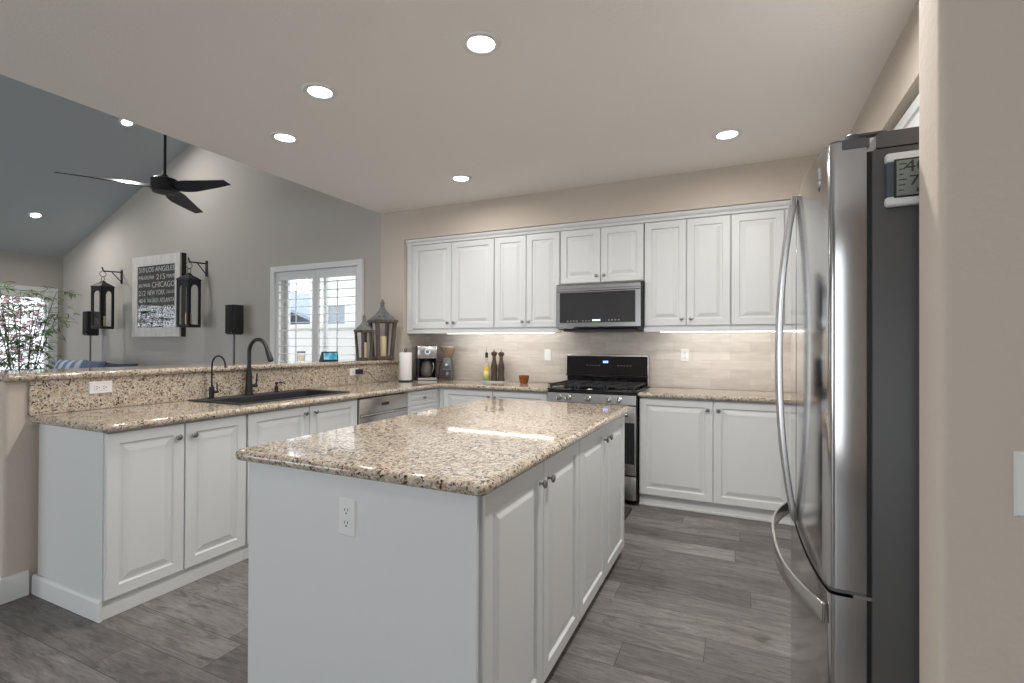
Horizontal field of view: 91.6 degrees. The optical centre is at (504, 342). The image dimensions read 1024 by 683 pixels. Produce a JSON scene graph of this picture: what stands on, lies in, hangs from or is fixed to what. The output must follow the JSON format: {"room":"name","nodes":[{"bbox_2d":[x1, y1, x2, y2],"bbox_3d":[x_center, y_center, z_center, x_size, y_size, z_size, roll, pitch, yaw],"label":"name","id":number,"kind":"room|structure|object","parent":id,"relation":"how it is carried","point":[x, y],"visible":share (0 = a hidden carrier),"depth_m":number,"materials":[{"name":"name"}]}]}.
{"room":"kitchen","nodes":[
{"label":"kitchen","id":0,"kind":"room"},
{"bbox_2d":[0,250,62,359],"bbox_3d":[-9.070,-0.102,4.679,0.200,2.750,7.897,0,0,25],"label":"wall","id":1,"kind":"structure","parent":0,"point":[24,269],"depth_m":7.89,"materials":[{"name":"grey paint"}]},
{"bbox_2d":[0,284,57,368],"bbox_3d":[-7.862,0.013,7.151,0.190,1.800,2.240,0,0,25],"label":"window","id":2,"kind":"structure","parent":1,"relation":"in","point":[17,287],"depth_m":8.09,"materials":[{"name":"white wood"}]},
{"bbox_2d":[0,289,51,370],"bbox_3d":[-7.578,0.016,7.597,0.082,1.654,1.045,0,0,25],"label":"plantation shutter","id":3,"kind":"object","parent":2,"relation":"attached to","point":[3,291],"visible":0.31,"depth_m":7.86,"materials":[{"name":"white"}]},
{"bbox_2d":[0,74,190,257],"bbox_3d":[-6.040,-2.757,3.378,6.784,2.840,8.100,0,0,25],"label":"ceiling","id":4,"kind":"structure","parent":0,"point":[43,133],"depth_m":6.54,"materials":[{"name":"grey paint"}]},
{"bbox_2d":[27,212,43,217],"bbox_3d":[-6.671,-1.808,7.077,0.157,0.069,0.169,0,0,21],"label":"recessed light","id":5,"kind":"object","parent":4,"relation":"in","point":[31,214],"visible":1,"depth_m":7.07,"materials":[{"name":"white"}]},
{"bbox_2d":[118,118,134,126],"bbox_3d":[-4.638,-2.701,6.111,0.157,0.069,0.169,0,0,21],"label":"recessed light","id":6,"kind":"object","parent":4,"relation":"in","point":[122,122],"visible":0.7,"depth_m":6.12,"materials":[{"name":"white"}]},
{"bbox_2d":[54,135,230,212],"bbox_3d":[-3.270,-2.413,4.878,1.337,1.847,1.456,0,0,25],"label":"ceiling fan","id":7,"kind":"object","parent":4,"relation":"hanging from","point":[163,184],"visible":0.8,"depth_m":4.88,"materials":[{"name":"black"}]},
{"bbox_2d":[0,380,393,592],"bbox_3d":[-1.909,0.753,3.916,0.200,1.092,3.111,0,0,25],"label":"wall","id":8,"kind":"structure","parent":0,"point":[19,437],"depth_m":2.52,"materials":[{"name":"beige paint"}]},
{"bbox_2d":[0,570,28,604],"bbox_3d":[-2.560,1.226,2.543,0.230,0.125,0.111,0,0,25],"label":"baseboard","id":9,"kind":"structure","parent":8,"relation":"attached to","point":[14,586],"depth_m":2.49,"materials":[{"name":"white wood"}]},
{"bbox_2d":[0,359,398,381],"bbox_3d":[-1.990,0.187,3.945,0.467,0.040,3.131,0,0,25],"label":"bar","id":10,"kind":"object","parent":8,"relation":"on","point":[72,373],"visible":0.94,"depth_m":3.14,"materials":[{"name":"stone"}]},
{"bbox_2d":[297,351,305,360],"bbox_3d":[-1.755,0.123,4.287,0.069,0.094,0.069,0,0,25],"label":"glass jar","id":11,"kind":"object","parent":10,"relation":"on","point":[299,357],"visible":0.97,"depth_m":4.26,"materials":[{"name":"glass"}]},
{"bbox_2d":[319,352,337,361],"bbox_3d":[-1.609,0.127,4.544,0.150,0.089,0.091,1,0,-43],"label":"smart display","id":12,"kind":"object","parent":10,"relation":"on","point":[325,356],"visible":0.95,"depth_m":4.51,"materials":[{"name":"black plastic"}]},
{"bbox_2d":[354,314,374,359],"bbox_3d":[-1.397,-0.053,4.938,0.146,0.456,0.146,0,0,39],"label":"lantern","id":13,"kind":"object","parent":10,"relation":"on","point":[364,328],"visible":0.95,"depth_m":4.92,"materials":[{"name":"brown wood"}]},
{"bbox_2d":[364,342,366,357],"bbox_3d":[-1.397,0.069,4.937,0.050,0.160,0.050,0,0,25],"label":"pillar candle","id":14,"kind":"object","parent":13,"relation":"in","point":[365,343],"visible":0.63,"depth_m":4.92,"materials":[{"name":"wax"}]},
{"bbox_2d":[367,299,397,359],"bbox_3d":[-1.269,-0.137,5.154,0.240,0.627,0.240,0,0,-37],"label":"lantern","id":15,"kind":"object","parent":10,"relation":"on","point":[382,316],"visible":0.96,"depth_m":5.12,"materials":[{"name":"brown wood"}]},
{"bbox_2d":[380,335,385,355],"bbox_3d":[-1.269,0.034,5.153,0.082,0.216,0.082,0,0,25],"label":"pillar candle","id":16,"kind":"object","parent":15,"relation":"in","point":[382,338],"visible":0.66,"depth_m":5.12,"materials":[{"name":"wax"}]},
{"bbox_2d":[28,363,397,415],"bbox_3d":[-1.789,0.296,3.911,0.020,0.176,3.019,0,0,25],"label":"backsplash","id":17,"kind":"structure","parent":8,"relation":"attached to","point":[64,395],"depth_m":3.20,"materials":[{"name":"beige stone"}]},
{"bbox_2d":[89,381,111,393],"bbox_3d":[-2.288,0.254,2.822,0.007,0.070,0.115,0,0,25],"label":"wall outlet","id":18,"kind":"object","parent":17,"relation":"attached to","point":[96,387],"visible":1,"depth_m":2.82,"materials":[{"name":"white plastic"}]},
{"bbox_2d":[94,384,107,390],"bbox_3d":[-2.287,0.254,2.821,0.003,0.033,0.067,0,0,25],"label":"receptacle","id":19,"kind":"object","parent":18,"relation":"attached to","point":[97,387],"depth_m":2.82,"materials":[{"name":"white plastic"}]},
{"bbox_2d":[350,368,357,375],"bbox_3d":[-1.413,0.276,4.672,0.007,0.070,0.115,0,0,25],"label":"wall outlet","id":20,"kind":"object","parent":17,"relation":"attached to","point":[352,370],"visible":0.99,"depth_m":4.65,"materials":[{"name":"white plastic"}]},
{"bbox_2d":[0,499,790,682],"bbox_3d":[-2.968,1.344,2.031,13.500,0.120,8.550,0,0,25],"label":"floor","id":21,"kind":"structure","parent":0,"point":[688,596],"depth_m":2.28,"materials":[{"name":"grey wood"}]},
{"bbox_2d":[0,281,80,370],"bbox_3d":[-6.927,0.193,7.136,1.338,2.206,1.299,1,0,-38],"label":"bamboo plant","id":22,"kind":"object","parent":21,"relation":"on","point":[38,349],"visible":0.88,"depth_m":7.15,"materials":[{"name":"green plant"}]},
{"bbox_2d":[84,335,97,360],"bbox_3d":[-6.266,0.595,7.520,0.260,1.410,0.260,0,0,25],"label":"speaker stand","id":23,"kind":"object","parent":21,"relation":"on","point":[84,335],"visible":0.12,"depth_m":7.51,"materials":[{"name":"black metal"}]},
{"bbox_2d":[82,311,98,334],"bbox_3d":[-6.261,-0.290,7.527,0.140,0.358,0.156,0,0,25],"label":"speaker","id":24,"kind":"object","parent":23,"relation":"on","point":[86,321],"visible":0.93,"depth_m":7.46},
{"bbox_2d":[82,311,87,334],"bbox_3d":[-6.292,-0.290,7.462,0.132,0.348,0.009,0,0,25],"label":"grille","id":25,"kind":"object","parent":24,"relation":"attached to","point":[85,313],"depth_m":7.45,"materials":[{"name":"black fabric"}]},
{"bbox_2d":[32,414,245,622],"bbox_3d":[-1.966,0.855,2.750,0.663,0.874,0.744,0,0,25],"label":"base cabinet","id":26,"kind":"object","parent":21,"relation":"on","point":[128,519],"visible":1,"depth_m":2.48,"materials":[{"name":"white wood"}]},
{"bbox_2d":[227,334,241,362],"bbox_3d":[-3.352,0.600,6.151,0.260,1.410,0.260,0,0,25],"label":"speaker stand","id":27,"kind":"object","parent":21,"relation":"on","point":[227,334],"visible":0.11,"depth_m":6.14,"materials":[{"name":"black metal"}]},
{"bbox_2d":[225,304,243,333],"bbox_3d":[-3.347,-0.285,6.158,0.140,0.358,0.156,0,0,25],"label":"speaker","id":28,"kind":"object","parent":27,"relation":"on","point":[234,314],"visible":0.99,"depth_m":6.11},
{"bbox_2d":[225,305,232,332],"bbox_3d":[-3.377,-0.285,6.093,0.132,0.348,0.009,0,0,25],"label":"grille","id":29,"kind":"object","parent":28,"relation":"attached to","point":[228,308],"depth_m":6.09,"materials":[{"name":"black fabric"}]},
{"bbox_2d":[242,399,356,559],"bbox_3d":[-1.593,0.861,3.511,0.639,0.874,0.948,0,0,25],"label":"base cabinet","id":30,"kind":"object","parent":21,"relation":"on","point":[264,427],"visible":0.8,"depth_m":3.26,"materials":[{"name":"white wood"}]},
{"bbox_2d":[357,392,407,424],"bbox_3d":[-1.250,0.868,4.221,0.611,0.872,0.616,0,0,25],"label":"dishwasher","id":31,"kind":"object","parent":21,"relation":"on","point":[375,408],"visible":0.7,"depth_m":4.06,"materials":[{"name":"grey metal"}]},
{"bbox_2d":[405,388,438,414],"bbox_3d":[-1.010,0.871,4.741,0.639,0.874,0.518,0,0,25],"label":"base cabinet","id":32,"kind":"object","parent":21,"relation":"on","point":[426,399],"visible":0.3,"depth_m":4.59,"materials":[{"name":"white wood"}]},
{"bbox_2d":[248,414,624,682],"bbox_3d":[-0.071,0.862,2.403,0.950,0.874,1.896,0,0,25],"label":"kitchen island","id":33,"kind":"object","parent":21,"relation":"on","point":[431,586],"visible":0.89,"depth_m":1.60,"materials":[{"name":"white wood"}]},
{"bbox_2d":[339,497,355,536],"bbox_3d":[-0.495,0.547,1.558,0.070,0.115,0.007,0,0,25],"label":"wall outlet","id":34,"kind":"object","parent":33,"relation":"attached to","point":[347,507],"visible":1,"depth_m":1.55,"materials":[{"name":"white plastic"}]},
{"bbox_2d":[342,507,349,515],"bbox_3d":[-0.496,0.527,1.556,0.033,0.029,0.002,0,0,25],"label":"receptacle","id":35,"kind":"object","parent":34,"relation":"attached to","point":[345,510],"depth_m":1.56,"materials":[{"name":"white plastic"}]},
{"bbox_2d":[342,519,349,527],"bbox_3d":[-0.496,0.566,1.556,0.033,0.029,0.002,0,0,25],"label":"receptacle","id":36,"kind":"object","parent":34,"relation":"attached to","point":[345,522],"depth_m":1.55,"materials":[{"name":"white plastic"}]},
{"bbox_2d":[235,398,629,495],"bbox_3d":[-0.090,0.404,2.423,1.008,0.039,1.961,0,0,25],"label":"island countertop","id":37,"kind":"structure","parent":33,"relation":"on","point":[473,448],"depth_m":1.86,"materials":[{"name":"stone"}]},
{"bbox_2d":[439,388,547,407],"bbox_3d":[-0.020,0.876,4.833,1.121,0.874,0.589,0,0,25],"label":"base cabinet","id":38,"kind":"object","parent":21,"relation":"on","point":[447,396],"visible":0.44,"depth_m":4.66,"materials":[{"name":"white wood"}]},
{"bbox_2d":[30,379,557,432],"bbox_3d":[-0.901,0.408,3.697,1.767,0.039,3.393,0,0,25],"label":"countertop","id":39,"kind":"structure","parent":38,"relation":"on","point":[142,416],"depth_m":2.91,"materials":[{"name":"stone"}]},
{"bbox_2d":[208,355,226,398],"bbox_3d":[-1.902,0.229,3.318,0.168,0.290,0.068,0,0,25],"label":"filter faucet","id":40,"kind":"object","parent":39,"relation":"on","point":[212,391],"visible":1,"depth_m":3.33,"materials":[{"name":"black metal"}]},
{"bbox_2d":[244,338,273,394],"bbox_3d":[-1.740,0.170,3.559,0.273,0.410,0.102,0,0,25],"label":"kitchen faucet","id":41,"kind":"object","parent":39,"relation":"on","point":[249,385],"visible":1,"depth_m":3.57,"materials":[{"name":"black metal"}]},
{"bbox_2d":[188,389,349,404],"bbox_3d":[-1.633,0.485,3.552,0.505,0.218,0.940,0,0,25],"label":"sink","id":42,"kind":"object","parent":39,"relation":"in","point":[243,399],"visible":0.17,"depth_m":3.60,"materials":[{"name":"grey"}]},
{"bbox_2d":[273,382,285,391],"bbox_3d":[-1.720,0.339,3.793,0.089,0.075,0.041,0,0,14],"label":"soap dispenser","id":43,"kind":"object","parent":42,"relation":"on","point":[276,388],"visible":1,"depth_m":3.79,"materials":[{"name":"black metal"}]},
{"bbox_2d":[355,369,387,381],"bbox_3d":[-1.263,0.322,4.837,0.083,0.138,0.429,0,0,33],"label":"power adapter","id":44,"kind":"object","parent":39,"relation":"on","point":[357,371],"visible":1,"depth_m":4.68,"materials":[{"name":"black plastic"}]},
{"bbox_2d":[398,348,412,381],"bbox_3d":[-1.009,0.228,5.056,0.144,0.335,0.144,0,0,25],"label":"paper towel holder","id":45,"kind":"object","parent":39,"relation":"on","point":[405,358],"visible":1,"depth_m":5.00,"materials":[{"name":"black"}]},
{"bbox_2d":[416,346,436,380],"bbox_3d":[-0.836,0.217,5.294,0.200,0.360,0.270,0,0,-15],"label":"coffee maker","id":46,"kind":"object","parent":39,"relation":"on","point":[426,356],"visible":1,"depth_m":5.20,"materials":[{"name":"black plastic"}]},
{"bbox_2d":[438,346,454,379],"bbox_3d":[-0.608,0.219,5.263,0.152,0.358,0.150,1,0,-45],"label":"coffee grinder","id":47,"kind":"object","parent":39,"relation":"on","point":[447,364],"visible":1,"depth_m":5.21,"materials":[{"name":"plastic"}]},
{"bbox_2d":[480,380,506,381],"bbox_3d":[-0.118,0.393,5.070,0.270,0.012,0.120,0,0,25],"label":"serving dish","id":48,"kind":"object","parent":39,"relation":"on","point":[480,380],"visible":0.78,"depth_m":5.02,"materials":[{"name":"white ceramic"}]},
{"bbox_2d":[483,348,489,380],"bbox_3d":[-0.189,0.218,5.105,0.068,0.352,0.068,0,0,25],"label":"oil bottle","id":49,"kind":"object","parent":48,"relation":"on","point":[486,366],"visible":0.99,"depth_m":5.08,"materials":[{"name":"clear glass"}]},
{"bbox_2d":[491,349,496,380],"bbox_3d":[-0.111,0.232,5.068,0.070,0.325,0.070,0,0,25],"label":"pepper mill","id":50,"kind":"object","parent":48,"relation":"on","point":[494,354],"visible":0.99,"depth_m":5.04,"materials":[{"name":"brown wood"}]},
{"bbox_2d":[498,350,504,380],"bbox_3d":[-0.038,0.234,5.034,0.070,0.322,0.070,0,0,25],"label":"pepper mill","id":51,"kind":"object","parent":48,"relation":"on","point":[501,354],"visible":0.99,"depth_m":5.01,"materials":[{"name":"brown wood"}]},
{"bbox_2d":[519,375,528,383],"bbox_3d":[0.185,0.360,4.844,0.104,0.078,0.104,0,0,25],"label":"glass bowl","id":52,"kind":"object","parent":39,"relation":"on","point":[523,379],"visible":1,"depth_m":4.81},
{"bbox_2d":[547,354,649,503],"bbox_3d":[0.823,0.712,4.377,0.763,1.201,0.663,0,0,25],"label":"range","id":53,"kind":"object","parent":21,"relation":"on","point":[591,378],"visible":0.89,"depth_m":4.24,"materials":[{"name":"black metal"}]},
{"bbox_2d":[547,385,648,392],"bbox_3d":[0.834,0.400,4.401,0.757,0.017,0.605,0,0,25],"label":"cooktop","id":54,"kind":"object","parent":53,"relation":"in","point":[560,388],"depth_m":4.21,"materials":[{"name":"black metal"}]},
{"bbox_2d":[624,506,631,520],"bbox_3d":[0.501,1.303,3.786,0.790,0.010,0.690,0,0,25],"label":"floor mat","id":55,"kind":"object","parent":21,"relation":"on","point":[627,510],"visible":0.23,"depth_m":3.83,"materials":[{"name":"grey"}]},
{"bbox_2d":[639,397,790,524],"bbox_3d":[1.820,0.878,3.962,1.387,0.874,0.589,0,0,25],"label":"base cabinet","id":56,"kind":"object","parent":21,"relation":"on","point":[722,458],"visible":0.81,"depth_m":3.79,"materials":[{"name":"white wood"}]},
{"bbox_2d":[638,387,790,403],"bbox_3d":[1.818,0.421,3.960,1.391,0.039,0.590,0,0,25],"label":"countertop","id":57,"kind":"structure","parent":56,"relation":"on","point":[655,392],"depth_m":3.88,"materials":[{"name":"stone"}]},
{"bbox_2d":[772,126,918,682],"bbox_3d":[1.287,0.408,1.417,0.926,1.780,0.908,0,0,25],"label":"refrigerator","id":58,"kind":"object","parent":21,"relation":"on","point":[852,486],"visible":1,"depth_m":1.15,"materials":[{"name":"grey metal"}]},
{"bbox_2d":[884,150,918,207],"bbox_3d":[0.925,-0.361,1.080,0.166,0.119,0.024,0,0,25],"label":"station","id":59,"kind":"object","parent":58,"relation":"attached to","point":[901,168],"visible":0.38,"depth_m":1.09,"materials":[{"name":"plastic"}]},
{"bbox_3d":[-5.511,0.848,6.474,2.200,0.899,0.920,0,0,25],"label":"sofa","id":60,"kind":"object","parent":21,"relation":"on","visible":0},
{"bbox_2d":[54,359,85,368],"bbox_3d":[-6.005,0.498,6.821,0.570,0.528,0.202,0,0,17],"label":"throw pillow","id":61,"kind":"object","parent":60,"relation":"on","point":[60,364],"visible":0.2,"depth_m":6.79,"materials":[{"name":"blue fabric"}]},
{"bbox_2d":[82,360,105,367],"bbox_3d":[-5.476,0.502,6.582,0.570,0.523,0.202,0,0,29],"label":"throw pillow","id":62,"kind":"object","parent":60,"relation":"on","point":[88,364],"visible":0.18,"depth_m":6.53,"materials":[{"name":"blue fabric"}]},
{"bbox_2d":[105,363,137,366],"bbox_3d":[-4.934,0.513,6.325,0.600,0.500,0.209,0,0,19],"label":"throw pillow","id":63,"kind":"object","parent":60,"relation":"on","point":[107,364],"visible":0.1,"depth_m":6.33,"materials":[{"name":"fabric"}]},
{"bbox_2d":[62,144,819,391],"bbox_3d":[-2.182,-1.347,6.079,11.450,5.315,0.537,0,0,25],"label":"wall","id":64,"kind":"structure","parent":0,"point":[249,226],"depth_m":6.18,"materials":[{"name":"grey paint"}]},
{"bbox_2d":[99,267,122,283],"bbox_3d":[-5.821,-0.992,7.356,0.040,0.218,0.291,0,0,25],"label":"wall bracket","id":65,"kind":"object","parent":64,"relation":"attached to","point":[103,270],"visible":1,"depth_m":7.43,"materials":[{"name":"black metal"}]},
{"bbox_2d":[90,277,114,328],"bbox_3d":[-5.866,-0.580,7.262,0.202,0.764,0.202,0,0,13],"label":"hanging lantern","id":66,"kind":"object","parent":65,"relation":"hanging from","point":[102,286],"visible":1,"depth_m":7.19,"materials":[{"name":"black metal"}]},
{"bbox_2d":[103,316,105,325],"bbox_3d":[-5.867,-0.313,7.261,0.076,0.158,0.076,0,0,25],"label":"pillar candle","id":67,"kind":"object","parent":66,"relation":"on","point":[104,317],"visible":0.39,"depth_m":7.25,"materials":[{"name":"wax"}]},
{"bbox_2d":[132,252,185,336],"bbox_3d":[-4.893,-0.653,7.028,1.110,1.145,0.084,0,0,25],"label":"print","id":68,"kind":"object","parent":64,"relation":"attached to","point":[154,277],"visible":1,"depth_m":6.98,"materials":[{"name":"white wood"}]},
{"bbox_2d":[186,257,207,276],"bbox_3d":[-4.039,-0.989,6.517,0.040,0.218,0.281,0,0,25],"label":"wall bracket","id":69,"kind":"object","parent":64,"relation":"attached to","point":[189,261],"visible":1,"depth_m":6.60,"materials":[{"name":"black metal"}]},
{"bbox_2d":[176,268,201,327],"bbox_3d":[-4.081,-0.578,6.428,0.202,0.764,0.202,0,0,13],"label":"hanging lantern","id":70,"kind":"object","parent":69,"relation":"hanging from","point":[188,280],"visible":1,"depth_m":6.35,"materials":[{"name":"black metal"}]},
{"bbox_2d":[270,259,363,361],"bbox_3d":[-2.173,-0.236,5.857,1.430,1.360,0.215,0,0,25],"label":"window","id":71,"kind":"structure","parent":64,"relation":"in","point":[359,263],"depth_m":5.92,"materials":[{"name":"white"}]},
{"bbox_2d":[275,270,315,361],"bbox_3d":[-2.495,-0.237,5.940,0.649,1.224,0.084,0,0,25],"label":"plantation shutter","id":72,"kind":"object","parent":71,"relation":"attached to","point":[306,274],"visible":0.77,"depth_m":5.94,"materials":[{"name":"white wood"}]},
{"bbox_2d":[315,266,356,359],"bbox_3d":[-1.908,-0.236,5.662,0.649,1.224,0.084,0,0,25],"label":"plantation shutter","id":73,"kind":"object","parent":71,"relation":"attached to","point":[342,271],"visible":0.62,"depth_m":5.67,"materials":[{"name":"white wood"}]},
{"bbox_2d":[404,331,424,378],"bbox_3d":[-0.983,0.139,5.410,0.012,0.515,0.372,0,0,25],"label":"tile backsplash","id":74,"kind":"structure","parent":64,"relation":"attached to","point":[411,341],"depth_m":5.38,"materials":[{"name":"tile"}]},
{"bbox_2d":[405,231,494,333],"bbox_3d":[-0.510,-0.584,5.199,1.041,0.988,0.366,0,0,25],"label":"upper cabinet","id":75,"kind":"object","parent":64,"relation":"attached to","point":[451,279],"visible":0.98,"depth_m":5.05,"materials":[{"name":"white wood"}]},
{"bbox_2d":[448,333,489,333],"bbox_3d":[-0.063,-0.100,4.868,1.160,0.024,0.028,0,0,25],"label":"light","id":76,"kind":"object","parent":75,"relation":"attached to","point":[448,333],"visible":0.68,"depth_m":5.00,"materials":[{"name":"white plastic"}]},
{"bbox_2d":[493,224,562,332],"bbox_3d":[0.264,-0.583,4.833,0.672,0.988,0.366,0,0,25],"label":"upper cabinet","id":77,"kind":"object","parent":64,"relation":"attached to","point":[528,259],"visible":0.95,"depth_m":4.69,"materials":[{"name":"white wood"}]},
{"bbox_2d":[559,215,644,284],"bbox_3d":[0.907,-0.800,4.530,0.750,0.553,0.366,0,0,25],"label":"upper cabinet","id":78,"kind":"object","parent":64,"relation":"attached to","point":[613,249],"visible":0.98,"depth_m":4.38,"materials":[{"name":"white wood"}]},
{"bbox_2d":[556,281,644,332],"bbox_3d":[0.889,-0.307,4.505,0.757,0.424,0.411,0,0,25],"label":"microwave","id":79,"kind":"object","parent":78,"relation":"attached to","point":[607,306],"visible":0.99,"depth_m":4.32,"materials":[{"name":"silver metal"}]},
{"bbox_2d":[425,331,790,391],"bbox_3d":[0.837,0.146,4.762,3.857,0.509,0.012,0,0,25],"label":"tile backsplash","id":80,"kind":"structure","parent":64,"relation":"attached to","point":[717,360],"depth_m":4.52,"materials":[{"name":"tile"}]},
{"bbox_2d":[544,349,550,360],"bbox_3d":[0.423,0.125,4.946,0.070,0.115,0.008,0,0,25],"label":"light switch","id":81,"kind":"object","parent":80,"relation":"attached to","point":[547,352],"visible":1,"depth_m":4.94,"materials":[{"name":"white plastic"}]},
{"bbox_2d":[681,349,688,361],"bbox_3d":[1.587,0.114,4.395,0.070,0.115,0.007,0,0,25],"label":"wall outlet","id":82,"kind":"object","parent":80,"relation":"attached to","point":[684,352],"visible":1,"depth_m":4.39,"materials":[{"name":"white plastic"}]},
{"bbox_2d":[644,206,730,331],"bbox_3d":[1.550,-0.581,4.224,0.673,0.988,0.366,0,0,25],"label":"upper cabinet","id":83,"kind":"object","parent":64,"relation":"attached to","point":[688,253],"visible":0.99,"depth_m":4.08,"materials":[{"name":"white wood"}]},
{"bbox_2d":[720,331,772,331],"bbox_3d":[1.780,-0.097,3.995,1.040,0.024,0.028,0,0,25],"label":"light","id":84,"kind":"object","parent":83,"relation":"attached to","point":[720,331],"visible":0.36,"depth_m":3.92,"materials":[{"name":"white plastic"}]},
{"bbox_2d":[731,200,790,330],"bbox_3d":[2.178,-0.580,3.927,0.718,0.988,0.366,0,0,25],"label":"upper cabinet","id":85,"kind":"object","parent":64,"relation":"attached to","point":[757,229],"visible":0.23,"depth_m":3.86,"materials":[{"name":"white wood"}]},
{"bbox_2d":[0,0,917,213],"bbox_3d":[0.131,-1.478,0.641,6.716,0.140,8.450,0,0,25],"label":"ceiling","id":86,"kind":"structure","parent":0,"point":[574,93],"depth_m":2.64,"materials":[{"name":"white paint"}]},
{"bbox_2d":[269,131,299,143],"bbox_3d":[-1.498,-1.394,3.389,0.190,0.010,0.190,0,0,25],"label":"recessed light","id":87,"kind":"object","parent":86,"relation":"in","point":[280,136],"visible":1,"depth_m":3.38,"materials":[{"name":"white"}]},
{"bbox_2d":[302,82,337,99],"bbox_3d":[-1.030,-1.395,2.773,0.190,0.010,0.190,0,0,25],"label":"recessed light","id":88,"kind":"object","parent":86,"relation":"in","point":[316,90],"visible":1,"depth_m":2.76,"materials":[{"name":"white"}]},
{"bbox_2d":[450,174,471,181],"bbox_3d":[-0.371,-1.384,4.206,0.190,0.010,0.190,0,0,25],"label":"recessed light","id":89,"kind":"object","parent":86,"relation":"in","point":[457,177],"visible":1,"depth_m":4.19,"materials":[{"name":"white"}]},
{"bbox_2d":[461,30,500,55],"bbox_3d":[-0.112,-1.394,2.326,0.190,0.010,0.190,0,0,25],"label":"recessed light","id":90,"kind":"object","parent":86,"relation":"in","point":[477,42],"visible":1,"depth_m":2.31,"materials":[{"name":"white"}]},
{"bbox_2d":[712,128,742,140],"bbox_3d":[1.477,-1.382,3.311,0.190,0.010,0.190,0,0,25],"label":"recessed light","id":91,"kind":"object","parent":86,"relation":"in","point":[728,133],"visible":1,"depth_m":3.30,"materials":[{"name":"white"}]},
{"bbox_2d":[850,0,918,142],"bbox_3d":[2.096,-0.041,2.325,0.500,2.697,3.343,0,0,25],"label":"wall","id":92,"kind":"structure","parent":0,"point":[896,87],"depth_m":2.33,"materials":[{"name":"beige paint"}]},
{"bbox_2d":[893,94,918,129],"bbox_3d":[1.839,-0.806,1.860,0.370,0.560,2.255,0,0,25],"label":"upper cabinet","id":93,"kind":"object","parent":92,"relation":"attached to","point":[910,119],"visible":0.09,"depth_m":2.21,"materials":[{"name":"white"}]},
{"bbox_2d":[919,0,1023,682],"bbox_3d":[2.135,-0.052,0.377,2.864,2.697,0.147,0,0,25],"label":"wall","id":94,"kind":"structure","parent":0,"point":[971,52],"depth_m":0.91,"materials":[{"name":"beige paint"}]},
{"bbox_2d":[1013,451,1023,516],"bbox_3d":[0.935,0.249,0.855,0.090,0.115,0.008,0,0,25],"label":"light switch","id":95,"kind":"object","parent":94,"relation":"attached to","point":[1018,456],"visible":1,"depth_m":0.87,"materials":[{"name":"white plastic"}]},
{"label":"outside","id":96,"kind":"structure","parent":0,"visible":0},
{"bbox_3d":[-4.672,1.719,18.185,36.000,0.100,19.100,0,0,25],"label":"ground","id":97,"kind":"structure","parent":96,"visible":0},
{"bbox_2d":[290,292,309,324],"bbox_3d":[-7.941,-0.145,19.802,7.700,3.620,5.800,0,0,25],"label":"house","id":98,"kind":"structure","parent":97,"relation":"on","point":[301,302],"depth_m":17.95,"materials":[{"name":"white paint"}]},
{"bbox_2d":[290,323,354,360],"bbox_3d":[-1.680,0.631,9.309,15.000,2.000,0.280,0,0,25],"label":"wall","id":99,"kind":"structure","parent":97,"relation":"on","point":[332,332],"depth_m":10.09,"materials":[{"name":"white paint"}]},
{"bbox_2d":[309,276,355,323],"bbox_3d":[-1.651,-0.749,14.507,6.400,4.820,6.000,0,0,25],"label":"house","id":100,"kind":"structure","parent":97,"relation":"on","point":[345,301],"depth_m":12.86,"materials":[{"name":"white paint"}]},
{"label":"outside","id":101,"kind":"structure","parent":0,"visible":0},
{"bbox_3d":[-17.298,1.586,4.248,13.100,0.100,16.900,0,0,25],"label":"ground","id":102,"kind":"structure","parent":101,"visible":0},
{"bbox_2d":[0,296,43,367],"bbox_3d":[-9.550,0.204,8.821,1.570,2.790,3.029,0,0,25],"label":"shrub","id":103,"kind":"object","parent":102,"relation":"on","point":[4,300],"visible":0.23,"depth_m":9.33,"materials":[{"name":"green plant"}]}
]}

